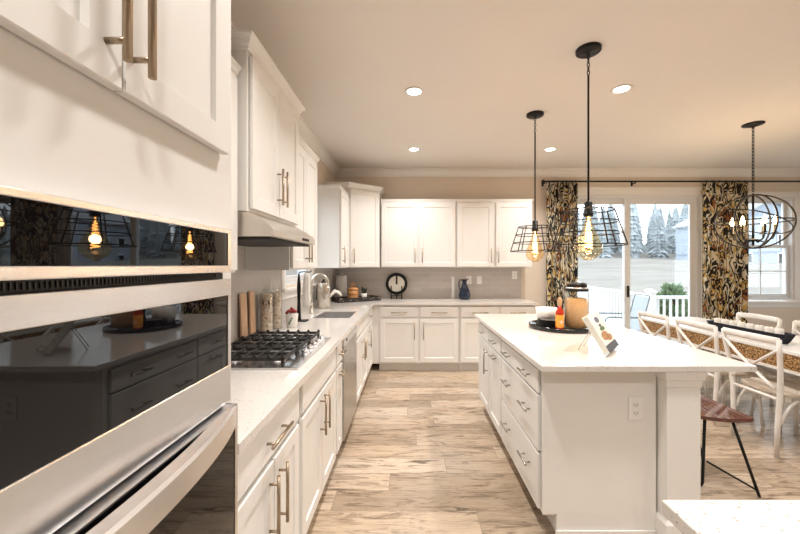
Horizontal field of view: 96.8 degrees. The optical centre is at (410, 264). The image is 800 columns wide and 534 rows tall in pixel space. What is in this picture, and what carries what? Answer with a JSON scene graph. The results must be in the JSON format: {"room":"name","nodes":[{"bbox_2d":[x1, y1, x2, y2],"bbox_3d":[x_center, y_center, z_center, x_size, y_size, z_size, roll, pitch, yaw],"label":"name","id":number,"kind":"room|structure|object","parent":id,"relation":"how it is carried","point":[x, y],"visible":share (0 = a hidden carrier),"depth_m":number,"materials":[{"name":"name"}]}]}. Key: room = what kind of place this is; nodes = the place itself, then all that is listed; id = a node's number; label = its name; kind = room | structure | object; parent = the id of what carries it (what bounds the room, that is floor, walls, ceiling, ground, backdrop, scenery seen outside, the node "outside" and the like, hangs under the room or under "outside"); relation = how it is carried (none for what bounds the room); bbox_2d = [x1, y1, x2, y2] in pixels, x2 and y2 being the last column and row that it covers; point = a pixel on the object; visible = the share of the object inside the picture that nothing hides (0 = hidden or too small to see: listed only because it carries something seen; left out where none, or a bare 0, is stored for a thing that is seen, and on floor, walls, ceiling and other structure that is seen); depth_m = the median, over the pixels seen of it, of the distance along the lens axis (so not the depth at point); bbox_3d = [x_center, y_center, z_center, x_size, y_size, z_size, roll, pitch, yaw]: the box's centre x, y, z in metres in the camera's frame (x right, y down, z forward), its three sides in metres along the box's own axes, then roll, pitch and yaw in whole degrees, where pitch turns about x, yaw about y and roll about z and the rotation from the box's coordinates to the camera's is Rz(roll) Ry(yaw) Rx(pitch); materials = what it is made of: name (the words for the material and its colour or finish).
{"room":"kitchen","nodes":[
{"label":"kitchen","id":0,"kind":"room"},
{"bbox_2d":[286,160,334,287],"bbox_3d":[-1.200,-0.005,1.280,0.140,2.830,8.040,0,0,0],"label":"wall","id":1,"kind":"structure","parent":0,"point":[324,175],"depth_m":4.56,"materials":[{"name":"beige paint"}]},
{"bbox_2d":[231,56,241,272],"bbox_3d":[-0.941,-0.445,1.302,0.358,0.960,0.720,0,0,0],"label":"upper cabinet","id":2,"kind":"object","parent":1,"relation":"attached to","point":[235,67],"visible":0.1,"depth_m":1.61,"materials":[{"name":"white paint"}]},
{"bbox_2d":[231,30,304,226],"bbox_3d":[-0.915,-0.665,2.033,0.410,0.820,0.821,0,0,0],"label":"upper cabinet","id":3,"kind":"object","parent":1,"relation":"attached to","point":[268,108],"visible":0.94,"depth_m":1.83,"materials":[{"name":"white paint"}]},
{"bbox_2d":[237,211,314,246],"bbox_3d":[-0.881,-0.187,2.033,0.479,0.130,0.727,0,0,0],"label":"range hood","id":4,"kind":"object","parent":3,"relation":"attached to","point":[253,230],"visible":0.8,"depth_m":1.77,"materials":[{"name":"metal"}]},
{"bbox_2d":[245,135,319,269],"bbox_3d":[-0.941,-0.445,2.751,0.358,0.960,0.696,0,0,0],"label":"upper cabinet","id":5,"kind":"object","parent":1,"relation":"attached to","point":[256,258],"visible":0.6,"depth_m":2.66,"materials":[{"name":"white paint"}]},
{"bbox_2d":[231,245,334,342],"bbox_3d":[-1.126,0.103,3.140,0.008,0.786,4.320,0,0,0],"label":"tiled wall","id":6,"kind":"structure","parent":1,"relation":"attached to","point":[242,280],"depth_m":2.59,"materials":[{"name":"tile"}]},
{"bbox_2d":[231,22,338,175],"bbox_3d":[-1.087,-1.367,1.308,0.085,0.105,7.815,0,0,0],"label":"trim","id":7,"kind":"structure","parent":1,"relation":"attached to","point":[305,132],"depth_m":4.04,"materials":[{"name":"white paint"}]},
{"bbox_2d":[280,269,316,299],"bbox_3d":[-1.175,-0.310,3.590,0.190,1.230,1.070,0,0,0],"label":"window","id":8,"kind":"structure","parent":1,"relation":"in","point":[290,292],"depth_m":3.36,"materials":[{"name":"white paint"}]},
{"bbox_2d":[317,185,349,267],"bbox_3d":[-0.941,-0.443,4.381,0.358,0.955,0.612,0,0,0],"label":"upper cabinet","id":9,"kind":"object","parent":1,"relation":"attached to","point":[333,202],"visible":0.96,"depth_m":4.09,"materials":[{"name":"white paint"}]},
{"bbox_2d":[231,0,799,167],"bbox_3d":[2.735,-1.480,1.350,8.010,0.120,8.180,0,0,0],"label":"ceiling","id":10,"kind":"structure","parent":0,"point":[698,71],"depth_m":2.73,"materials":[{"name":"paint"}]},
{"bbox_2d":[405,87,423,95],"bbox_3d":[0.030,-1.415,2.900,0.156,0.007,0.156,0,0,0],"label":"recessed light","id":11,"kind":"object","parent":10,"relation":"in","point":[411,91],"visible":1,"depth_m":2.90,"materials":[{"name":"white plastic"}]},
{"bbox_2d":[510,110,560,261],"bbox_3d":[1.170,-0.725,3.335,0.451,1.390,0.451,0,0,-20],"label":"pendant lamp","id":12,"kind":"object","parent":10,"relation":"hanging from","point":[536,114],"visible":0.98,"depth_m":3.33,"materials":[{"name":"black metal"}]},
{"bbox_2d":[532,220,537,230],"bbox_3d":[1.170,-0.368,3.335,0.060,0.104,0.060,0,0,0],"label":"socket","id":13,"kind":"object","parent":12,"relation":"attached to","point":[534,228],"depth_m":3.31,"materials":[{"name":"black metal"}]},
{"bbox_2d":[552,42,628,259],"bbox_3d":[1.170,-0.725,2.335,0.451,1.390,0.451,0,0,20],"label":"pendant lamp","id":14,"kind":"object","parent":10,"relation":"hanging from","point":[587,50],"visible":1,"depth_m":2.33,"materials":[{"name":"black metal"}]},
{"bbox_2d":[583,201,592,216],"bbox_3d":[1.170,-0.368,2.335,0.060,0.104,0.060,0,0,0],"label":"socket","id":15,"kind":"object","parent":14,"relation":"attached to","point":[588,212],"depth_m":2.32,"materials":[{"name":"black metal"}]},
{"bbox_2d":[610,84,632,93],"bbox_3d":[1.700,-1.415,2.860,0.156,0.007,0.156,0,0,0],"label":"recessed light","id":16,"kind":"object","parent":10,"relation":"in","point":[623,88],"visible":1,"depth_m":2.86,"materials":[{"name":"white plastic"}]},
{"bbox_2d":[714,120,796,248],"bbox_3d":[3.450,-0.790,3.575,0.602,1.258,0.602,0,0,-35],"label":"orb chandelier","id":17,"kind":"object","parent":10,"relation":"hanging from","point":[753,124],"visible":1,"depth_m":3.53,"materials":[{"name":"black metal"}]},
{"bbox_2d":[306,362,799,533],"bbox_3d":[2.735,1.470,1.350,8.010,0.120,8.180,0,0,0],"label":"floor","id":18,"kind":"structure","parent":0,"point":[421,452],"depth_m":2.53,"materials":[{"name":"brown wood"}]},
{"bbox_2d":[0,0,230,402],"bbox_3d":[-0.769,0.125,0.524,0.715,2.570,0.914,0,0,0],"label":"tall cabinet","id":19,"kind":"object","parent":18,"relation":"on","point":[124,104],"visible":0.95,"depth_m":0.56,"materials":[{"name":"white paint"}]},
{"bbox_2d":[0,185,237,533],"bbox_3d":[-0.702,0.450,0.535,0.639,1.080,0.713,0,0,0],"label":"wall oven","id":20,"kind":"object","parent":19,"relation":"in","point":[116,416],"visible":1,"depth_m":0.53,"materials":[{"name":"metal"}]},
{"bbox_2d":[238,389,298,533],"bbox_3d":[-0.792,0.969,1.298,0.667,0.883,0.624,0,0,0],"label":"base cabinet","id":21,"kind":"object","parent":18,"relation":"on","point":[268,467],"visible":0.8,"depth_m":1.26,"materials":[{"name":"white paint"}]},
{"bbox_2d":[296,348,335,533],"bbox_3d":[-0.792,0.969,2.001,0.667,0.883,0.777,0,0,0],"label":"base cabinet","id":22,"kind":"object","parent":18,"relation":"on","point":[316,421],"visible":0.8,"depth_m":1.88,"materials":[{"name":"white paint"}]},
{"bbox_2d":[334,342,346,453],"bbox_3d":[-0.792,0.969,2.498,0.667,0.883,0.213,0,0,0],"label":"base cabinet","id":23,"kind":"object","parent":18,"relation":"on","point":[338,369],"visible":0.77,"depth_m":2.46,"materials":[{"name":"white paint"}]},
{"bbox_2d":[340,325,356,440],"bbox_3d":[-0.782,0.971,2.918,0.592,0.878,0.610,0,0,0],"label":"dishwasher","id":24,"kind":"object","parent":18,"relation":"on","point":[349,343],"visible":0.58,"depth_m":2.84,"materials":[{"name":"metal"}]},
{"bbox_2d":[357,313,367,401],"bbox_3d":[-0.792,0.969,3.683,0.667,0.883,0.903,0,0,0],"label":"base cabinet","id":25,"kind":"object","parent":18,"relation":"on","point":[362,328],"visible":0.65,"depth_m":3.63,"materials":[{"name":"white paint"}]},
{"bbox_2d":[367,308,372,372],"bbox_3d":[-0.792,0.969,4.716,0.667,0.883,1.157,0,0,0],"label":"base cabinet","id":26,"kind":"object","parent":18,"relation":"on","point":[370,315],"visible":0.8,"depth_m":4.37,"materials":[{"name":"white paint"}]},
{"bbox_2d":[372,305,458,369],"bbox_3d":[0.065,0.969,4.966,1.159,0.883,0.647,0,0,0],"label":"base cabinet","id":27,"kind":"object","parent":18,"relation":"on","point":[411,337],"depth_m":4.69,"materials":[{"name":"white paint"}]},
{"bbox_2d":[458,305,534,369],"bbox_3d":[1.148,0.969,4.966,1.000,0.883,0.647,0,0,0],"label":"base cabinet","id":28,"kind":"object","parent":18,"relation":"on","point":[469,334],"visible":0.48,"depth_m":4.69,"materials":[{"name":"white paint"}]},
{"bbox_2d":[231,298,537,454],"bbox_3d":[0.275,0.511,3.140,2.807,0.030,4.317,0,0,0],"label":"countertop","id":29,"kind":"structure","parent":28,"relation":"on","point":[259,394],"depth_m":1.67,"materials":[{"name":"white stone"}]},
{"bbox_2d":[239,293,247,336],"bbox_3d":[-1.103,0.339,2.345,0.024,0.308,0.085,0,0,0],"label":"cutting board","id":30,"kind":"object","parent":29,"relation":"on","point":[242,296],"visible":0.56,"depth_m":2.33,"materials":[{"name":"brown wood"}]},
{"bbox_2d":[248,291,255,333],"bbox_3d":[-1.103,0.338,2.470,0.024,0.310,0.075,0,0,0],"label":"cutting board","id":31,"kind":"object","parent":29,"relation":"on","point":[251,296],"visible":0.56,"depth_m":2.45,"materials":[{"name":"brown wood"}]},
{"bbox_2d":[259,284,272,330],"bbox_3d":[-1.054,0.296,2.599,0.093,0.400,0.093,0,0,0],"label":"glass canister","id":32,"kind":"object","parent":29,"relation":"on","point":[266,299],"visible":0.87,"depth_m":2.56,"materials":[{"name":"clear glass"}]},
{"bbox_2d":[269,292,281,328],"bbox_3d":[-1.045,0.306,2.755,0.092,0.380,0.092,0,0,0],"label":"glass canister","id":33,"kind":"object","parent":29,"relation":"on","point":[277,296],"visible":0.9,"depth_m":2.72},
{"bbox_2d":[231,329,330,368],"bbox_3d":[-0.788,0.463,2.036,0.513,0.065,0.712,0,0,0],"label":"gas cooktop","id":34,"kind":"object","parent":29,"relation":"in","point":[262,351],"visible":0.91,"depth_m":1.91,"materials":[{"name":"metal"}]},
{"bbox_2d":[285,307,297,327],"bbox_3d":[-0.945,0.415,2.830,0.100,0.160,0.100,0,0,0],"label":"pot","id":35,"kind":"object","parent":29,"relation":"on","point":[291,315],"visible":1,"depth_m":2.80,"materials":[{"name":"white ceramic"}]},
{"bbox_2d":[297,270,311,321],"bbox_3d":[-0.946,0.271,3.140,0.148,0.449,0.090,0,0,0],"label":"towel stand","id":36,"kind":"object","parent":29,"relation":"on","point":[298,280],"visible":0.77,"depth_m":3.13,"materials":[{"name":"black metal"}]},
{"bbox_2d":[302,273,310,307],"bbox_3d":[-0.920,0.223,3.140,0.072,0.306,0.031,0,0,0],"label":"tea towel","id":37,"kind":"object","parent":36,"relation":"hanging from","point":[306,298],"visible":1,"depth_m":3.13,"materials":[{"name":"white fabric"}]},
{"bbox_2d":[309,273,329,312],"bbox_3d":[-0.944,0.289,3.660,0.205,0.412,0.128,0,0,-29],"label":"kitchen faucet","id":38,"kind":"object","parent":29,"relation":"on","point":[311,310],"visible":0.98,"depth_m":3.65,"materials":[{"name":"silver metal"}]},
{"bbox_2d":[316,279,341,308],"bbox_3d":[-0.943,0.330,4.100,0.320,0.332,0.155,0,0,0],"label":"coffee pot","id":39,"kind":"object","parent":29,"relation":"on","point":[323,300],"visible":0.96,"depth_m":4.04,"materials":[{"name":"silver metal"}]},
{"bbox_2d":[314,312,355,317],"bbox_3d":[-0.751,0.611,3.570,0.355,0.211,0.497,0,0,0],"label":"sink","id":40,"kind":"object","parent":29,"relation":"in","point":[324,314],"visible":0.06,"depth_m":3.81,"materials":[{"name":"metal"}]},
{"bbox_2d":[336,272,346,296],"bbox_3d":[-1.000,0.299,5.140,0.170,0.392,0.170,0,0,0],"label":"paper roll","id":41,"kind":"object","parent":29,"relation":"on","point":[341,280],"visible":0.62,"depth_m":5.08,"materials":[{"name":"white paper"}]},
{"bbox_2d":[332,295,380,302],"bbox_3d":[-0.745,0.467,4.900,0.620,0.058,0.260,0,0,-33],"label":"tray","id":42,"kind":"object","parent":29,"relation":"on","point":[344,299],"visible":0.98,"depth_m":4.79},
{"bbox_2d":[348,283,357,297],"bbox_3d":[-0.795,0.363,4.905,0.148,0.240,0.148,0,0,0],"label":"wooden canister","id":43,"kind":"object","parent":42,"relation":"on","point":[352,291],"visible":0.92,"depth_m":4.85,"materials":[{"name":"brown wood"}]},
{"bbox_2d":[361,288,366,296],"bbox_3d":[-0.653,0.393,5.002,0.092,0.180,0.094,0,0,0],"label":"potted succulent","id":44,"kind":"object","parent":42,"relation":"on","point":[364,291],"visible":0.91,"depth_m":4.97,"materials":[{"name":"ceramic"}]},
{"bbox_2d":[391,286,401,298],"bbox_3d":[-0.205,0.401,5.218,0.173,0.190,0.094,0,0,0],"label":"easel","id":45,"kind":"object","parent":29,"relation":"on","point":[396,295],"visible":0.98,"depth_m":5.18,"materials":[{"name":"black metal"}]},
{"bbox_2d":[386,273,407,294],"bbox_3d":[-0.205,0.277,5.236,0.324,0.323,0.068,0,0,0],"label":"clock","id":46,"kind":"object","parent":45,"relation":"on","point":[396,280],"visible":1,"depth_m":5.23,"materials":[{"name":"black metal"}]},
{"bbox_2d":[451,277,454,297],"bbox_3d":[0.632,0.333,5.285,0.044,0.324,0.034,0,0,0],"label":"serving board","id":47,"kind":"object","parent":29,"relation":"on","point":[452,278],"visible":1,"depth_m":5.28,"materials":[{"name":"white ceramic"}]},
{"bbox_2d":[458,278,470,299],"bbox_3d":[0.779,0.343,5.120,0.178,0.305,0.176,0,0,0],"label":"pitcher","id":48,"kind":"object","parent":29,"relation":"on","point":[464,293],"visible":1,"depth_m":5.07,"materials":[{"name":"ceramic"}]},
{"bbox_2d":[478,321,707,533],"bbox_3d":[1.047,0.969,2.675,0.829,0.883,1.860,0,0,0],"label":"kitchen island","id":49,"kind":"object","parent":18,"relation":"on","point":[570,437],"visible":0.92,"depth_m":1.83,"materials":[{"name":"paint"}]},
{"bbox_2d":[474,314,756,371],"bbox_3d":[1.173,0.511,2.674,1.058,0.030,1.863,0,0,0],"label":"island countertop","id":50,"kind":"structure","parent":49,"relation":"on","point":[547,351],"depth_m":2.01,"materials":[{"name":"white stone"}]},
{"bbox_2d":[529,320,589,333],"bbox_3d":[1.195,0.480,2.800,0.500,0.030,0.500,0,0,0],"label":"round tray","id":51,"kind":"object","parent":50,"relation":"on","point":[534,323],"visible":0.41,"depth_m":2.63,"materials":[{"name":"black paint"}]},
{"bbox_2d":[535,306,556,319],"bbox_3d":[1.125,0.414,2.925,0.180,0.125,0.180,0,0,0],"label":"bowl","id":52,"kind":"object","parent":51,"relation":"on","point":[542,311],"visible":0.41,"depth_m":2.86,"materials":[{"name":"ceramic"}]},
{"bbox_2d":[555,297,563,328],"bbox_3d":[1.095,0.357,2.605,0.059,0.240,0.060,0,0,42],"label":"sauce bottle","id":53,"kind":"object","parent":51,"relation":"on","point":[559,315],"visible":0.98,"depth_m":2.59,"materials":[{"name":"red glass"}]},
{"bbox_2d":[564,282,588,328],"bbox_3d":[1.258,0.304,2.690,0.172,0.346,0.172,0,0,0],"label":"storage jar","id":54,"kind":"object","parent":51,"relation":"on","point":[576,308],"visible":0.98,"depth_m":2.63,"materials":[{"name":"clear glass"}]},
{"bbox_3d":[1.078,0.468,2.738,0.184,0.016,0.184,0,0,0],"label":"plate","id":55,"kind":"object","parent":51,"relation":"on","visible":0},
{"bbox_3d":[1.078,0.457,2.738,0.184,0.016,0.184,0,0,0],"label":"plate","id":56,"kind":"object","parent":55,"relation":"on","visible":0},
{"bbox_3d":[1.078,0.446,2.738,0.184,0.016,0.184,0,0,0],"label":"plate","id":57,"kind":"object","parent":56,"relation":"on","visible":0},
{"bbox_3d":[1.078,0.435,2.738,0.184,0.016,0.184,0,0,0],"label":"plate","id":58,"kind":"object","parent":57,"relation":"on","visible":0},
{"bbox_2d":[538,317,554,321],"bbox_3d":[1.078,0.424,2.738,0.184,0.016,0.184,0,0,0],"label":"plate","id":59,"kind":"object","parent":58,"relation":"on","point":[548,319],"visible":0.74,"depth_m":2.76,"materials":[{"name":"ceramic"}]},
{"bbox_2d":[578,331,622,353],"bbox_3d":[1.094,0.416,2.046,0.210,0.157,0.122,0,0,39],"label":"book stand","id":60,"kind":"object","parent":50,"relation":"on","point":[589,331],"visible":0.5,"depth_m":2.04,"materials":[{"name":"metal"}]},
{"bbox_2d":[582,311,618,354],"bbox_3d":[1.096,0.385,2.045,0.142,0.206,0.266,0,0,39],"label":"cookbook","id":61,"kind":"object","parent":60,"relation":"on","point":[594,322],"visible":1,"depth_m":1.98,"materials":[{"name":"paper"}]},
{"bbox_2d":[628,397,642,419],"bbox_3d":[1.158,0.738,1.825,0.072,0.118,0.009,0,0,0],"label":"outlet plate","id":62,"kind":"object","parent":49,"relation":"attached to","point":[635,404],"visible":1,"depth_m":1.82,"materials":[{"name":"white plastic"}]},
{"bbox_2d":[637,310,708,397],"bbox_3d":[2.857,0.966,3.882,0.510,0.891,0.487,0,0,0],"label":"chair","id":63,"kind":"object","parent":18,"relation":"on","point":[640,313],"visible":0.23,"depth_m":3.76,"materials":[{"name":"white wood"}]},
{"bbox_2d":[675,318,764,426],"bbox_3d":[2.857,0.966,3.302,0.510,0.891,0.487,0,0,0],"label":"chair","id":64,"kind":"object","parent":18,"relation":"on","point":[723,378],"visible":0.61,"depth_m":3.12,"materials":[{"name":"white wood"}]},
{"bbox_2d":[641,317,799,375],"bbox_3d":[3.225,1.030,3.300,0.720,0.760,2.300,0,0,0],"label":"dining table","id":65,"kind":"object","parent":18,"relation":"on","point":[752,350],"visible":0.5,"depth_m":3.13,"materials":[{"name":"white wood"}]},
{"bbox_2d":[706,320,795,343],"bbox_3d":[3.070,0.607,3.250,0.144,0.085,0.770,0,0,0],"label":"trough","id":66,"kind":"object","parent":65,"relation":"on","point":[786,338],"visible":0.53,"depth_m":3.06,"materials":[{"name":"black wood"}]},
{"bbox_2d":[755,325,763,330],"bbox_3d":[3.070,0.575,3.124,0.058,0.103,0.057,0,0,0],"label":"candle","id":67,"kind":"object","parent":66,"relation":"in","point":[757,327],"visible":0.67,"depth_m":3.10,"materials":[{"name":"white wax"}]},
{"bbox_2d":[764,326,773,332],"bbox_3d":[3.070,0.575,3.039,0.058,0.103,0.057,0,0,0],"label":"candle","id":68,"kind":"object","parent":66,"relation":"in","point":[766,329],"visible":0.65,"depth_m":3.02,"materials":[{"name":"white wax"}]},
{"bbox_2d":[774,328,783,334],"bbox_3d":[3.070,0.575,2.955,0.058,0.103,0.057,0,0,0],"label":"candle","id":69,"kind":"object","parent":66,"relation":"in","point":[776,330],"visible":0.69,"depth_m":2.94,"materials":[{"name":"white wax"}]},
{"bbox_2d":[701,395,760,497],"bbox_3d":[1.904,1.154,2.355,0.428,0.512,0.433,0,0,0],"label":"bar stool","id":70,"kind":"object","parent":18,"relation":"on","point":[711,410],"visible":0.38,"depth_m":2.19,"materials":[{"name":"red wood"}]},
{"bbox_2d":[701,312,781,405],"bbox_3d":[3.442,0.966,3.738,0.510,0.891,0.487,0,0,0],"label":"chair","id":71,"kind":"object","parent":18,"relation":"on","point":[777,320],"visible":0.14,"depth_m":3.73,"materials":[{"name":"white wood"}]},
{"bbox_2d":[721,327,799,458],"bbox_3d":[2.857,0.966,2.772,0.510,0.891,0.487,0,0,0],"label":"chair","id":72,"kind":"object","parent":18,"relation":"on","point":[781,388],"visible":0.97,"depth_m":2.69,"materials":[{"name":"white wood"}]},
{"bbox_2d":[749,320,799,434],"bbox_3d":[3.442,0.966,3.153,0.510,0.891,0.487,0,0,0],"label":"chair","id":73,"kind":"object","parent":18,"relation":"on","point":[767,371],"visible":0.41,"depth_m":3.15,"materials":[{"name":"white wood"}]},
{"bbox_3d":[0.985,0.969,0.370,0.800,0.883,0.700,0,0,0],"label":"base cabinet","id":74,"kind":"object","parent":18,"relation":"on","visible":0},
{"bbox_2d":[662,500,799,533],"bbox_3d":[0.976,0.511,0.376,0.889,0.030,0.752,0,0,0],"label":"countertop","id":75,"kind":"structure","parent":74,"relation":"on","point":[688,516],"depth_m":0.71,"materials":[{"name":"white stone"}]},
{"bbox_2d":[335,177,799,335],"bbox_3d":[2.735,-0.005,5.370,8.010,2.830,0.140,0,0,0],"label":"wall","id":76,"kind":"structure","parent":0,"point":[534,277],"depth_m":5.30,"materials":[{"name":"beige paint"}]},
{"bbox_2d":[325,182,383,267],"bbox_3d":[-0.754,-0.527,4.967,0.731,1.125,0.646,0,0,0],"label":"upper cabinet","id":77,"kind":"object","parent":76,"relation":"attached to","point":[365,200],"visible":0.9,"depth_m":4.83,"materials":[{"name":"white paint"}]},
{"bbox_2d":[381,199,455,266],"bbox_3d":[0.113,-0.445,5.111,1.062,0.960,0.358,0,0,0],"label":"upper cabinet","id":78,"kind":"object","parent":76,"relation":"attached to","point":[414,232],"visible":1,"depth_m":4.98,"materials":[{"name":"white paint"}]},
{"bbox_2d":[335,268,521,297],"bbox_3d":[0.267,0.267,5.296,2.777,0.458,0.008,0,0,0],"label":"backsplash","id":79,"kind":"structure","parent":76,"relation":"attached to","point":[422,282],"depth_m":5.29,"materials":[{"name":"tile"}]},
{"bbox_2d":[456,199,532,266],"bbox_3d":[1.185,-0.445,5.111,1.074,0.960,0.358,0,0,0],"label":"upper cabinet","id":80,"kind":"object","parent":76,"relation":"attached to","point":[486,229],"visible":0.95,"depth_m":4.98,"materials":[{"name":"white paint"}]},
{"bbox_2d":[335,168,799,176],"bbox_3d":[2.735,-1.367,5.258,7.730,0.105,0.085,0,0,0],"label":"trim","id":81,"kind":"structure","parent":76,"relation":"attached to","point":[342,172],"depth_m":5.25,"materials":[{"name":"white paint"}]},
{"bbox_2d":[578,187,702,349],"bbox_3d":[3.245,0.122,5.355,2.400,2.575,0.170,0,0,0],"label":"door","id":82,"kind":"structure","parent":76,"relation":"in","point":[624,196],"depth_m":5.33,"materials":[{"name":"white paint"}]},
{"bbox_2d":[541,180,799,185],"bbox_3d":[3.955,-1.213,5.240,4.071,0.076,0.119,0,0,0],"label":"curtain rod","id":83,"kind":"object","parent":76,"relation":"attached to","point":[542,181],"visible":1,"depth_m":5.19,"materials":[{"name":"black metal"}]},
{"bbox_2d":[546,180,577,313],"bbox_3d":[2.229,0.075,5.204,0.459,2.639,0.079,0,0,0],"label":"curtain","id":84,"kind":"object","parent":83,"relation":"hanging from","point":[561,266],"visible":0.68,"depth_m":5.20,"materials":[{"name":"multicoloured fabric"}]},
{"bbox_2d":[702,180,748,350],"bbox_3d":[4.628,0.075,5.204,0.657,2.639,0.078,0,0,0],"label":"curtain","id":85,"kind":"object","parent":83,"relation":"hanging from","point":[725,266],"visible":0.77,"depth_m":5.20,"materials":[{"name":"multicoloured fabric"}]},
{"bbox_2d":[748,191,799,307],"bbox_3d":[5.265,-0.230,5.345,1.140,1.730,0.190,0,0,0],"label":"window","id":86,"kind":"structure","parent":76,"relation":"in","point":[790,246],"depth_m":5.30,"materials":[{"name":"white paint"}]},
{"label":"outside","id":87,"kind":"structure","parent":0,"visible":0},
{"bbox_2d":[286,247,783,318],"bbox_3d":[40.000,-1.626,40.000,160.000,8.372,140.000,0,0,0],"label":"field","id":88,"kind":"structure","parent":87,"point":[646,272],"depth_m":31.96,"materials":[{"name":"snow"}]},
{"bbox_2d":[578,209,587,256],"bbox_3d":[27.815,-6.013,60.043,4.121,10.790,4.208,0,0,43],"label":"conifer tree","id":89,"kind":"object","parent":88,"relation":"on","point":[580,238],"visible":0.09,"depth_m":59.02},
{"bbox_2d":[580,210,593,254],"bbox_3d":[33.769,-6.546,68.712,3.610,10.160,3.846,0,0,-37],"label":"conifer tree","id":90,"kind":"object","parent":88,"relation":"on","point":[589,250],"visible":0.32,"depth_m":68.10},
{"bbox_2d":[590,205,598,249],"bbox_3d":[44.746,-8.694,86.579,4.167,12.127,4.256,0,0,-17],"label":"conifer tree","id":91,"kind":"object","parent":88,"relation":"on","point":[594,221],"visible":0.41,"depth_m":85.85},
{"bbox_2d":[594,219,612,257],"bbox_3d":[32.609,-4.398,59.907,3.074,7.544,3.274,0,0,36],"label":"conifer tree","id":92,"kind":"object","parent":88,"relation":"on","point":[602,239],"visible":0.78,"depth_m":59.47,"materials":[{"name":"plant"}]},
{"bbox_2d":[592,208,615,255],"bbox_3d":[35.169,-5.843,64.404,3.624,9.801,3.860,0,0,-6],"label":"conifer tree","id":93,"kind":"object","parent":88,"relation":"on","point":[604,213],"visible":0.2,"depth_m":64.06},
{"bbox_2d":[607,205,619,253],"bbox_3d":[38.738,-6.801,68.703,3.605,10.248,3.943,0,0,31],"label":"conifer tree","id":94,"kind":"object","parent":88,"relation":"on","point":[615,250],"visible":0.38,"depth_m":68.12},
{"bbox_2d":[618,204,643,257],"bbox_3d":[37.170,-6.179,60.055,3.501,11.312,3.829,0,0,-39],"label":"conifer tree","id":95,"kind":"object","parent":88,"relation":"on","point":[634,246],"visible":0.63,"depth_m":59.26,"materials":[{"name":"plant"}]},
{"bbox_2d":[634,206,644,252],"bbox_3d":[43.547,-6.554,68.802,3.533,9.619,3.459,0,0,-11],"label":"conifer tree","id":96,"kind":"object","parent":88,"relation":"on","point":[639,229],"visible":0.27,"depth_m":68.12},
{"bbox_2d":[645,213,655,251],"bbox_3d":[53.195,-6.740,77.535,3.453,9.484,3.526,0,0,-14],"label":"conifer tree","id":97,"kind":"object","parent":88,"relation":"on","point":[653,216],"visible":0.3,"depth_m":77.57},
{"bbox_2d":[646,217,666,253],"bbox_3d":[44.553,-5.178,64.442,3.413,7.687,3.342,0,0,28],"label":"conifer tree","id":98,"kind":"object","parent":88,"relation":"on","point":[652,230],"visible":0.11,"depth_m":64.46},
{"bbox_2d":[646,210,670,257],"bbox_3d":[41.992,-5.035,59.930,3.726,8.792,3.805,0,0,-7],"label":"conifer tree","id":99,"kind":"object","parent":88,"relation":"on","point":[659,249],"visible":0.98,"depth_m":59.44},
{"bbox_2d":[659,206,671,251],"bbox_3d":[48.511,-6.548,68.649,3.619,9.653,3.397,0,0,-23],"label":"conifer tree","id":100,"kind":"object","parent":88,"relation":"on","point":[660,209],"visible":0.16,"depth_m":68.21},
{"bbox_2d":[666,209,671,240],"bbox_3d":[69.601,-9.263,95.474,3.747,11.667,3.669,0,0,-35],"label":"conifer tree","id":101,"kind":"object","parent":88,"relation":"on","point":[669,217],"visible":0.41,"depth_m":95.14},
{"bbox_2d":[667,206,674,246],"bbox_3d":[60.940,-8.134,81.927,3.731,11.097,3.411,0,0,-34],"label":"conifer tree","id":102,"kind":"object","parent":88,"relation":"on","point":[674,206],"visible":0.14,"depth_m":82.04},
{"bbox_2d":[656,282,687,316],"bbox_3d":[7.072,1.403,9.566,1.380,1.910,1.429,0,0,-25],"label":"evergreen shrub","id":103,"kind":"object","parent":88,"relation":"on","point":[668,289],"visible":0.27,"depth_m":9.42,"materials":[{"name":"green plant"}]},
{"bbox_2d":[668,206,679,252],"bbox_3d":[57.984,-7.454,77.528,3.782,11.093,4.029,0,0,-29],"label":"conifer tree","id":104,"kind":"object","parent":88,"relation":"on","point":[676,215],"visible":0.48,"depth_m":77.39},
{"bbox_2d":[671,209,685,253],"bbox_3d":[49.354,-5.838,64.230,4.027,8.924,3.780,0,0,10],"label":"conifer tree","id":105,"kind":"object","parent":88,"relation":"on","point":[682,217],"visible":0.2,"depth_m":64.39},
{"bbox_2d":[671,204,781,262],"bbox_3d":[45.550,-3.830,50.000,9.700,9.280,10.800,0,0,0],"label":"house","id":106,"kind":"structure","parent":88,"relation":"on","point":[770,255],"depth_m":45.00,"materials":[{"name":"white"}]},
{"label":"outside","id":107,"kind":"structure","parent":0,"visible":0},
{"bbox_3d":[3.600,1.590,6.200,4.800,0.160,1.500,0,0,0],"label":"deck","id":108,"kind":"object","parent":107,"visible":0},
{"bbox_2d":[599,293,650,331],"bbox_3d":[3.633,1.005,6.143,0.735,1.012,0.568,0,0,8],"label":"patio chair","id":109,"kind":"object","parent":108,"relation":"on","point":[641,303],"visible":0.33,"depth_m":6.11,"materials":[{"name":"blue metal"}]},
{"bbox_2d":[646,289,687,338],"bbox_3d":[5.285,0.990,6.800,1.470,1.040,0.140,0,0,0],"label":"deck railing","id":110,"kind":"object","parent":108,"relation":"on","point":[652,303],"visible":0.22,"depth_m":6.78,"materials":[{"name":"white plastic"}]},
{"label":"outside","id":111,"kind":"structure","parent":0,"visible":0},
{"bbox_2d":[601,315,677,341],"bbox_3d":[5.250,1.610,8.880,1.300,0.200,3.840,0,0,0],"label":"deck","id":112,"kind":"object","parent":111,"point":[601,315],"visible":0.07,"depth_m":9.49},
{"bbox_2d":[578,281,652,324],"bbox_3d":[4.900,0.990,8.860,0.140,1.040,3.626,0,0,3],"label":"deck railing","id":113,"kind":"object","parent":112,"relation":"on","point":[585,295],"visible":0.31,"depth_m":8.91,"materials":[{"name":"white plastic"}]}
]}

